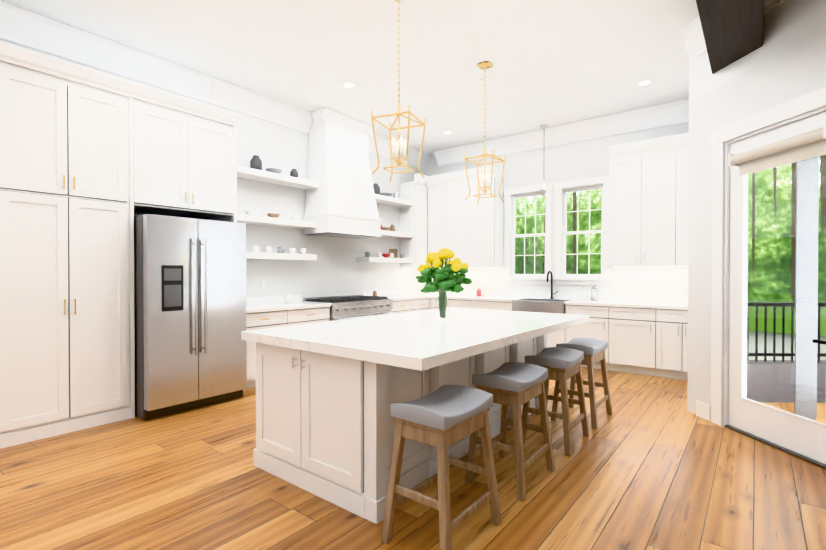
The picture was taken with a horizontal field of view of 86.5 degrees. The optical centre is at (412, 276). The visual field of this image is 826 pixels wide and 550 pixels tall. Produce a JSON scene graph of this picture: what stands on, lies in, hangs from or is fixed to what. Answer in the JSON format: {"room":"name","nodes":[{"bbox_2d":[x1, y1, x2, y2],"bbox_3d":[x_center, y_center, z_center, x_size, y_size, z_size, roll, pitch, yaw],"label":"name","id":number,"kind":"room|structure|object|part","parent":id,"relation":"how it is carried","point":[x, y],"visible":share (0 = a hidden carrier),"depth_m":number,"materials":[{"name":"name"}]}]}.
{"room":"kitchen","nodes":[
{"label":"kitchen","id":0,"kind":"room"},
{"bbox_2d":[0,38,423,301],"bbox_3d":[-3.194,-0.503,4.358,0.150,3.600,11.150,0,1,38],"label":"wall","id":1,"kind":"structure","parent":0,"point":[335,268],"depth_m":6.20,"materials":[{"name":"white paint"}]},
{"bbox_2d":[136,93,235,220],"bbox_3d":[-2.503,-1.163,4.592,0.637,1.005,0.981,0,1,38],"label":"upper cabinet","id":2,"kind":"object","parent":1,"relation":"attached to","point":[186,158],"depth_m":4.38,"materials":[{"name":"white paint"}]},
{"bbox_2d":[261,280,265,288],"bbox_3d":[-1.975,0.106,5.789,0.006,0.115,0.070,0,1,38],"label":"electrical outlet plate","id":3,"kind":"object","parent":1,"relation":"attached to","point":[263,282],"depth_m":5.79,"materials":[{"name":"white plastic"}]},
{"bbox_2d":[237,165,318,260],"bbox_3d":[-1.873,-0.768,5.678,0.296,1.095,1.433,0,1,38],"label":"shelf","id":4,"kind":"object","parent":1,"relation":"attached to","point":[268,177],"visible":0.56,"depth_m":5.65,"materials":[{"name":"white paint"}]},
{"bbox_2d":[244,211,260,215],"bbox_3d":[-2.010,-0.778,5.505,0.195,0.065,0.200,0,1,38],"label":"bowl","id":5,"kind":"object","parent":4,"relation":"on","point":[256,213],"depth_m":5.45,"materials":[{"name":"white ceramic"}]},
{"bbox_2d":[250,155,261,169],"bbox_3d":[-1.980,-1.416,5.538,0.136,0.200,0.140,0,1,38],"label":"vase","id":6,"kind":"object","parent":4,"relation":"on","point":[255,162],"depth_m":5.49,"materials":[{"name":"grey ceramic"}]},
{"bbox_2d":[252,246,259,251],"bbox_3d":[-1.984,-0.338,5.542,0.083,0.085,0.083,0,1,-7],"label":"cup","id":7,"kind":"object","parent":4,"relation":"on","point":[254,248],"depth_m":5.51,"materials":[{"name":"white ceramic"}]},
{"bbox_2d":[265,247,272,252],"bbox_3d":[-1.869,-0.339,5.689,0.083,0.085,0.083,0,1,-7],"label":"cup","id":8,"kind":"object","parent":4,"relation":"on","point":[267,249],"depth_m":5.66,"materials":[{"name":"white ceramic"}]},
{"bbox_2d":[265,168,281,173],"bbox_3d":[-1.817,-1.352,5.730,0.214,0.070,0.220,0,1,38],"label":"bowl","id":9,"kind":"object","parent":4,"relation":"on","point":[274,170],"depth_m":5.66,"materials":[{"name":"grey ceramic"}]},
{"bbox_2d":[267,213,279,217],"bbox_3d":[-1.826,-0.780,5.741,0.166,0.065,0.170,0,1,38],"label":"bowl","id":10,"kind":"object","parent":4,"relation":"on","point":[272,215],"depth_m":5.69,"materials":[{"name":"beige wood"}]},
{"bbox_2d":[278,247,284,252],"bbox_3d":[-1.755,-0.341,5.836,0.083,0.085,0.083,0,1,-7],"label":"cup","id":11,"kind":"object","parent":4,"relation":"on","point":[280,249],"depth_m":5.80,"materials":[{"name":"white ceramic"}]},
{"bbox_2d":[289,248,295,253],"bbox_3d":[-1.640,-0.342,5.982,0.083,0.085,0.083,0,1,-7],"label":"cup","id":12,"kind":"object","parent":4,"relation":"on","point":[291,250],"depth_m":5.95,"materials":[{"name":"white ceramic"}]},
{"bbox_2d":[290,169,297,177],"bbox_3d":[-1.622,-1.390,5.996,0.107,0.140,0.110,0,1,38],"label":"vase","id":13,"kind":"object","parent":4,"relation":"on","point":[293,173],"depth_m":5.95,"materials":[{"name":"grey ceramic"}]},
{"bbox_2d":[301,248,306,253],"bbox_3d":[-1.526,-0.343,6.129,0.083,0.085,0.083,0,1,-7],"label":"cup","id":14,"kind":"object","parent":4,"relation":"on","point":[303,251],"depth_m":6.09,"materials":[{"name":"white ceramic"}]},
{"bbox_2d":[208,78,429,168],"bbox_3d":[-1.050,-2.196,6.829,0.160,0.250,4.281,0,1,38],"label":"crown molding","id":15,"kind":"structure","parent":1,"relation":"attached to","point":[227,95],"depth_m":5.81,"materials":[{"name":"white paint"}]},
{"bbox_2d":[303,107,381,238],"bbox_3d":[-1.031,-1.455,6.536,0.558,1.728,1.064,0,1,38],"label":"range hood","id":16,"kind":"object","parent":1,"relation":"attached to","point":[340,201],"visible":0.94,"depth_m":6.29,"materials":[{"name":"white paint"}]},
{"bbox_2d":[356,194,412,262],"bbox_3d":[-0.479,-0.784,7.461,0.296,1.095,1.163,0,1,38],"label":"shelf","id":17,"kind":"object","parent":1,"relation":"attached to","point":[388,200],"visible":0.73,"depth_m":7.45,"materials":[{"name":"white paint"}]},
{"bbox_2d":[373,183,381,194],"bbox_3d":[-0.619,-1.431,7.280,0.136,0.200,0.140,0,1,38],"label":"vase","id":18,"kind":"object","parent":17,"relation":"on","point":[376,187],"depth_m":7.23,"materials":[{"name":"grey ceramic"}]},
{"bbox_2d":[381,192,399,257],"bbox_3d":[-0.401,-0.894,7.589,0.208,1.160,0.613,0,1,38],"label":"dishes","id":19,"kind":"object","parent":17,"relation":"on","point":[392,227],"visible":0.67,"depth_m":7.64,"materials":[{"name":"red ceramic"}]},
{"bbox_2d":[400,181,426,267],"bbox_3d":[0.015,-0.926,8.051,0.347,1.540,0.368,0,1,38],"label":"upper cabinet","id":20,"kind":"object","parent":1,"relation":"attached to","point":[413,219],"depth_m":7.92,"materials":[{"name":"white paint"}]},
{"bbox_2d":[0,0,698,154],"bbox_3d":[0.194,-2.330,1.693,8.750,0.100,11.150,0,1,38],"label":"ceiling","id":21,"kind":"structure","parent":0,"point":[554,63],"depth_m":4.52,"materials":[{"name":"white paint"}]},
{"bbox_2d":[342,82,355,87],"bbox_3d":[-0.776,-2.308,5.301,0.168,0.004,0.168,0,1,11],"label":"recessed light","id":22,"kind":"object","parent":21,"relation":"in","point":[353,85],"depth_m":5.31,"materials":[{"name":"white paint"}]},
{"bbox_2d":[371,0,425,180],"bbox_3d":[-0.113,-1.552,3.558,0.339,1.480,0.339,0,1,23],"label":"pendant lantern","id":23,"kind":"object","parent":21,"relation":"hanging from","point":[399,142],"visible":1,"depth_m":3.55,"materials":[{"name":"gold metal"}]},
{"bbox_2d":[464,61,504,203],"bbox_3d":[0.784,-1.563,4.786,0.339,1.480,0.338,0,1,33],"label":"pendant lantern","id":24,"kind":"object","parent":21,"relation":"hanging from","point":[484,65],"visible":1,"depth_m":4.78,"materials":[{"name":"gold metal"}]},
{"bbox_2d":[540,124,547,190],"bbox_3d":[2.022,-1.823,6.774,0.117,0.996,0.120,0,1,38],"label":"light","id":25,"kind":"object","parent":21,"relation":"hanging from","point":[543,187],"visible":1,"depth_m":6.74,"materials":[{"name":"silver metal"}]},
{"bbox_2d":[637,80,652,85],"bbox_3d":[2.766,-2.307,5.236,0.168,0.004,0.168,0,1,11],"label":"recessed light","id":26,"kind":"object","parent":21,"relation":"in","point":[644,82],"depth_m":5.23,"materials":[{"name":"white paint"}]},
{"bbox_2d":[696,0,763,73],"bbox_3d":[0.083,-2.016,0.321,0.350,0.496,8.847,0,1,38],"label":"ceiling beam","id":27,"kind":"structure","parent":21,"relation":"attached to","point":[732,31],"depth_m":3.18,"materials":[{"name":"brown wood"}]},
{"bbox_2d":[0,367,825,549],"bbox_3d":[0.194,1.360,1.726,8.750,0.080,11.150,0,1,38],"label":"floor","id":28,"kind":"structure","parent":0,"point":[651,463],"depth_m":2.66,"materials":[{"name":"brown wood"}]},
{"bbox_2d":[0,53,135,448],"bbox_3d":[-3.103,-0.179,3.833,0.637,2.960,0.970,0,1,38],"label":"tall cabinet","id":29,"kind":"object","parent":28,"relation":"on","point":[92,162],"depth_m":3.61,"materials":[{"name":"white paint"}]},
{"bbox_2d":[134,214,246,419],"bbox_3d":[-2.365,0.362,4.498,0.933,1.843,0.960,0,1,38],"label":"refrigerator","id":30,"kind":"object","parent":28,"relation":"on","point":[190,304],"visible":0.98,"depth_m":4.15,"materials":[{"name":"silver metal"}]},
{"bbox_2d":[243,310,291,389],"bbox_3d":[-1.963,0.851,5.317,0.617,0.874,0.730,0,1,38],"label":"base cabinet","id":31,"kind":"object","parent":28,"relation":"on","point":[272,319],"depth_m":5.05,"materials":[{"name":"white paint"}]},
{"bbox_2d":[246,295,330,312],"bbox_3d":[-1.762,0.340,5.549,0.641,0.140,1.353,0,1,38],"label":"countertop","id":32,"kind":"structure","parent":31,"relation":"on","point":[264,304],"depth_m":5.69,"materials":[{"name":"white stone"}]},
{"bbox_2d":[285,294,291,302],"bbox_3d":[-1.686,0.300,5.946,0.100,0.130,0.100,0,1,38],"label":"jar","id":33,"kind":"object","parent":32,"relation":"on","point":[288,298],"visible":0.98,"depth_m":5.91,"materials":[{"name":"white ceramic"}]},
{"bbox_2d":[292,307,329,324],"bbox_3d":[-1.586,0.847,5.799,0.617,0.874,0.751,0,1,38],"label":"base cabinet","id":34,"kind":"object","parent":28,"relation":"on","point":[322,314],"depth_m":5.64,"materials":[{"name":"white paint"}]},
{"bbox_2d":[303,295,393,320],"bbox_3d":[-0.927,0.786,6.537,0.713,0.958,1.212,0,1,38],"label":"range","id":35,"kind":"object","parent":28,"relation":"on","point":[349,307],"visible":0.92,"depth_m":6.29,"materials":[{"name":"silver metal"}]},
{"bbox_2d":[254,335,548,523],"bbox_3d":[0.098,0.867,3.629,1.154,0.874,2.506,0,1,38],"label":"kitchen island","id":36,"kind":"object","parent":28,"relation":"on","point":[328,393],"depth_m":2.65,"materials":[{"name":"white paint"}]},
{"bbox_2d":[241,307,588,370],"bbox_3d":[0.239,0.397,3.529,1.530,0.058,2.600,0,1,38],"label":"island countertop","id":37,"kind":"structure","parent":36,"relation":"on","point":[414,341],"depth_m":2.86,"materials":[{"name":"white stone"}]},
{"bbox_2d":[415,248,472,320],"bbox_3d":[0.247,0.068,3.667,0.478,0.596,0.481,0,1,38],"label":"bouquet","id":38,"kind":"object","parent":37,"relation":"on","point":[444,281],"visible":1,"depth_m":3.58,"materials":[{"name":"green plant"}]},
{"bbox_2d":[391,300,415,313],"bbox_3d":[-0.408,0.833,7.306,0.617,0.874,0.621,0,1,38],"label":"base cabinet","id":39,"kind":"object","parent":28,"relation":"on","point":[409,305],"depth_m":7.15,"materials":[{"name":"white paint"}]},
{"bbox_2d":[362,289,430,301],"bbox_3d":[-0.265,0.323,7.462,0.644,0.140,1.051,0,1,38],"label":"countertop","id":40,"kind":"structure","parent":39,"relation":"on","point":[409,294],"depth_m":7.66,"materials":[{"name":"white stone"}]},
{"bbox_2d":[416,299,430,310],"bbox_3d":[-0.094,0.830,7.708,0.617,0.874,0.533,0,1,38],"label":"base cabinet","id":41,"kind":"object","parent":28,"relation":"on","point":[421,304],"depth_m":7.56,"materials":[{"name":"white paint"}]},
{"bbox_2d":[381,385,501,549],"bbox_3d":[0.157,0.963,2.252,0.403,0.706,0.522,0,1,38],"label":"stool","id":42,"kind":"object","parent":28,"relation":"on","point":[442,418],"visible":1,"depth_m":2.15,"materials":[{"name":"brown wood"}]},
{"bbox_2d":[431,299,453,309],"bbox_3d":[0.749,0.829,7.777,0.661,0.874,0.616,0,1,38],"label":"base cabinet","id":43,"kind":"object","parent":28,"relation":"on","point":[433,301],"depth_m":7.63,"materials":[{"name":"white paint"}]},
{"bbox_2d":[454,299,533,311],"bbox_3d":[1.345,0.833,7.311,1.108,0.874,0.616,0,1,38],"label":"base cabinet","id":44,"kind":"object","parent":28,"relation":"on","point":[516,305],"depth_m":6.92,"materials":[{"name":"white paint"}]},
{"bbox_2d":[465,362,554,500],"bbox_3d":[0.644,0.957,2.875,0.403,0.706,0.523,0,1,38],"label":"stool","id":45,"kind":"object","parent":28,"relation":"on","point":[515,385],"visible":0.92,"depth_m":2.77,"materials":[{"name":"brown wood"}]},
{"bbox_2d":[548,331,557,346],"bbox_3d":[2.179,0.976,6.660,0.465,0.600,0.616,0,1,38],"label":"base cabinet","id":46,"kind":"object","parent":28,"relation":"on","point":[552,337],"depth_m":6.39,"materials":[{"name":"white paint"}]},
{"bbox_2d":[522,347,588,456],"bbox_3d":[1.130,0.951,3.497,0.418,0.706,0.534,0,1,38],"label":"stool","id":47,"kind":"object","parent":28,"relation":"on","point":[562,364],"visible":0.77,"depth_m":3.38,"materials":[{"name":"brown wood"}]},
{"bbox_2d":[558,301,601,368],"bbox_3d":[2.593,0.842,6.335,0.718,0.874,0.616,0,1,38],"label":"base cabinet","id":48,"kind":"object","parent":28,"relation":"on","point":[593,328],"depth_m":6.12,"materials":[{"name":"white paint"}]},
{"bbox_2d":[551,337,611,428],"bbox_3d":[1.561,0.947,4.049,0.402,0.706,0.522,0,1,38],"label":"stool","id":49,"kind":"object","parent":28,"relation":"on","point":[593,349],"visible":0.79,"depth_m":3.95,"materials":[{"name":"brown wood"}]},
{"bbox_2d":[602,306,649,374],"bbox_3d":[3.046,0.845,5.981,0.688,0.874,0.616,0,1,38],"label":"base cabinet","id":50,"kind":"object","parent":28,"relation":"on","point":[626,330],"depth_m":5.78,"materials":[{"name":"white paint"}]},
{"bbox_2d":[650,308,687,379],"bbox_3d":[3.473,0.848,5.648,0.650,0.874,0.616,0,1,38],"label":"base cabinet","id":51,"kind":"object","parent":28,"relation":"on","point":[668,327],"depth_m":5.49,"materials":[{"name":"white paint"}]},
{"bbox_2d":[415,289,687,309],"bbox_3d":[1.862,0.328,6.880,4.712,0.140,0.652,0,1,38],"label":"countertop","id":52,"kind":"structure","parent":51,"relation":"on","point":[609,300],"depth_m":6.47,"materials":[{"name":"white stone"}]},
{"bbox_2d":[547,271,557,298],"bbox_3d":[2.177,0.136,6.862,0.129,0.442,0.219,0,1,38],"label":"faucet","id":53,"kind":"object","parent":52,"relation":"on","point":[550,272],"visible":0.98,"depth_m":6.94,"materials":[{"name":"black metal"}]},
{"bbox_2d":[581,287,585,299],"bbox_3d":[2.569,0.262,6.615,0.068,0.194,0.074,0,1,38],"label":"soap dispenser","id":54,"kind":"object","parent":52,"relation":"on","point":[583,295],"visible":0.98,"depth_m":6.59,"materials":[{"name":"white ceramic"}]},
{"bbox_2d":[591,284,598,300],"bbox_3d":[2.692,0.240,6.497,0.120,0.240,0.120,0,1,38],"label":"lantern","id":55,"kind":"object","parent":52,"relation":"on","point":[595,293],"visible":1,"depth_m":6.47,"materials":[{"name":"glass"}]},
{"bbox_2d":[423,122,688,295],"bbox_3d":[2.155,-0.528,7.125,4.870,3.600,0.200,0,1,38],"label":"wall","id":56,"kind":"structure","parent":0,"point":[562,170],"depth_m":6.92,"materials":[{"name":"white paint"}]},
{"bbox_2d":[426,177,465,266],"bbox_3d":[0.759,-0.925,7.924,0.966,1.540,0.346,0,1,38],"label":"upper cabinet","id":57,"kind":"object","parent":56,"relation":"attached to","point":[446,202],"depth_m":7.81,"materials":[{"name":"white paint"}]},
{"bbox_2d":[466,173,503,267],"bbox_3d":[1.243,-0.922,7.546,0.519,1.540,0.346,0,1,38],"label":"upper cabinet","id":58,"kind":"object","parent":56,"relation":"attached to","point":[484,219],"depth_m":7.42,"materials":[{"name":"white paint"}]},
{"bbox_2d":[609,145,669,266],"bbox_3d":[3.197,-0.908,6.019,0.872,1.540,0.346,0,1,38],"label":"upper cabinet","id":59,"kind":"object","parent":56,"relation":"attached to","point":[648,199],"depth_m":5.91,"materials":[{"name":"white paint"}]},
{"bbox_2d":[642,266,687,266],"bbox_3d":[3.357,-0.130,5.948,1.180,0.008,0.040,0,1,38],"label":"under-cabinet light","id":60,"kind":"object","parent":59,"relation":"attached to","point":[664,266],"visible":0.64,"depth_m":5.90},
{"bbox_2d":[670,141,688,265],"bbox_3d":[3.627,-0.905,5.683,0.470,1.540,0.346,0,1,38],"label":"upper cabinet","id":61,"kind":"object","parent":56,"relation":"attached to","point":[679,154],"depth_m":5.63,"materials":[{"name":"white paint"}]},
{"bbox_2d":[687,0,825,469],"bbox_3d":[2.892,-0.487,2.556,0.210,3.600,3.350,0,1,-7],"label":"wall","id":62,"kind":"structure","parent":0,"point":[762,108],"depth_m":3.66,"materials":[{"name":"white paint"}]},
{"bbox_2d":[0,0,785,166],"bbox_3d":[-0.430,-2.154,2.087,6.976,0.250,11.000,0,1,38],"label":"crown molding","id":63,"kind":"structure","parent":62,"relation":"attached to","point":[24,27],"depth_m":4.70,"materials":[{"name":"white paint"}]},
{"bbox_2d":[696,400,710,420],"bbox_3d":[-0.430,1.246,2.117,6.976,0.140,11.000,0,1,38],"label":"baseboard","id":64,"kind":"structure","parent":62,"relation":"attached to","point":[703,410],"depth_m":4.01,"materials":[{"name":"white paint"}]},
{"bbox_3d":[2.753,0.013,3.314,0.907,2.585,0.907,0,1,38],"label":"door glass","id":65,"kind":"part","parent":62,"relation":"part of","materials":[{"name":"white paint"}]},
{"label":"outside","id":66,"kind":"structure","parent":0,"visible":0},
{"bbox_2d":[749,331,825,359],"bbox_3d":[7.292,1.380,3.952,7.105,0.120,10.400,0,1,38],"label":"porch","id":67,"kind":"object","parent":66,"point":[787,349],"depth_m":8.13,"materials":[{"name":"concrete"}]},
{"bbox_2d":[746,302,825,402],"bbox_3d":[5.380,0.794,4.556,4.000,1.039,0.180,0,1,1],"label":"fence","id":68,"kind":"object","parent":67,"relation":"on","point":[757,394],"depth_m":4.50,"materials":[{"name":"metal"}]},
{"bbox_2d":[794,157,818,420],"bbox_3d":[3.489,-0.340,3.889,0.140,3.319,0.140,0,1,38],"label":"post","id":69,"kind":"object","parent":67,"relation":"on","point":[813,260],"depth_m":3.84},
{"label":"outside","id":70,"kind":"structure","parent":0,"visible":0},
{"bbox_2d":[515,155,825,335],"bbox_3d":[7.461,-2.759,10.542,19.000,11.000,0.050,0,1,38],"label":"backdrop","id":71,"kind":"structure","parent":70,"point":[777,235],"depth_m":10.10,"materials":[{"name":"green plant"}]}
]}

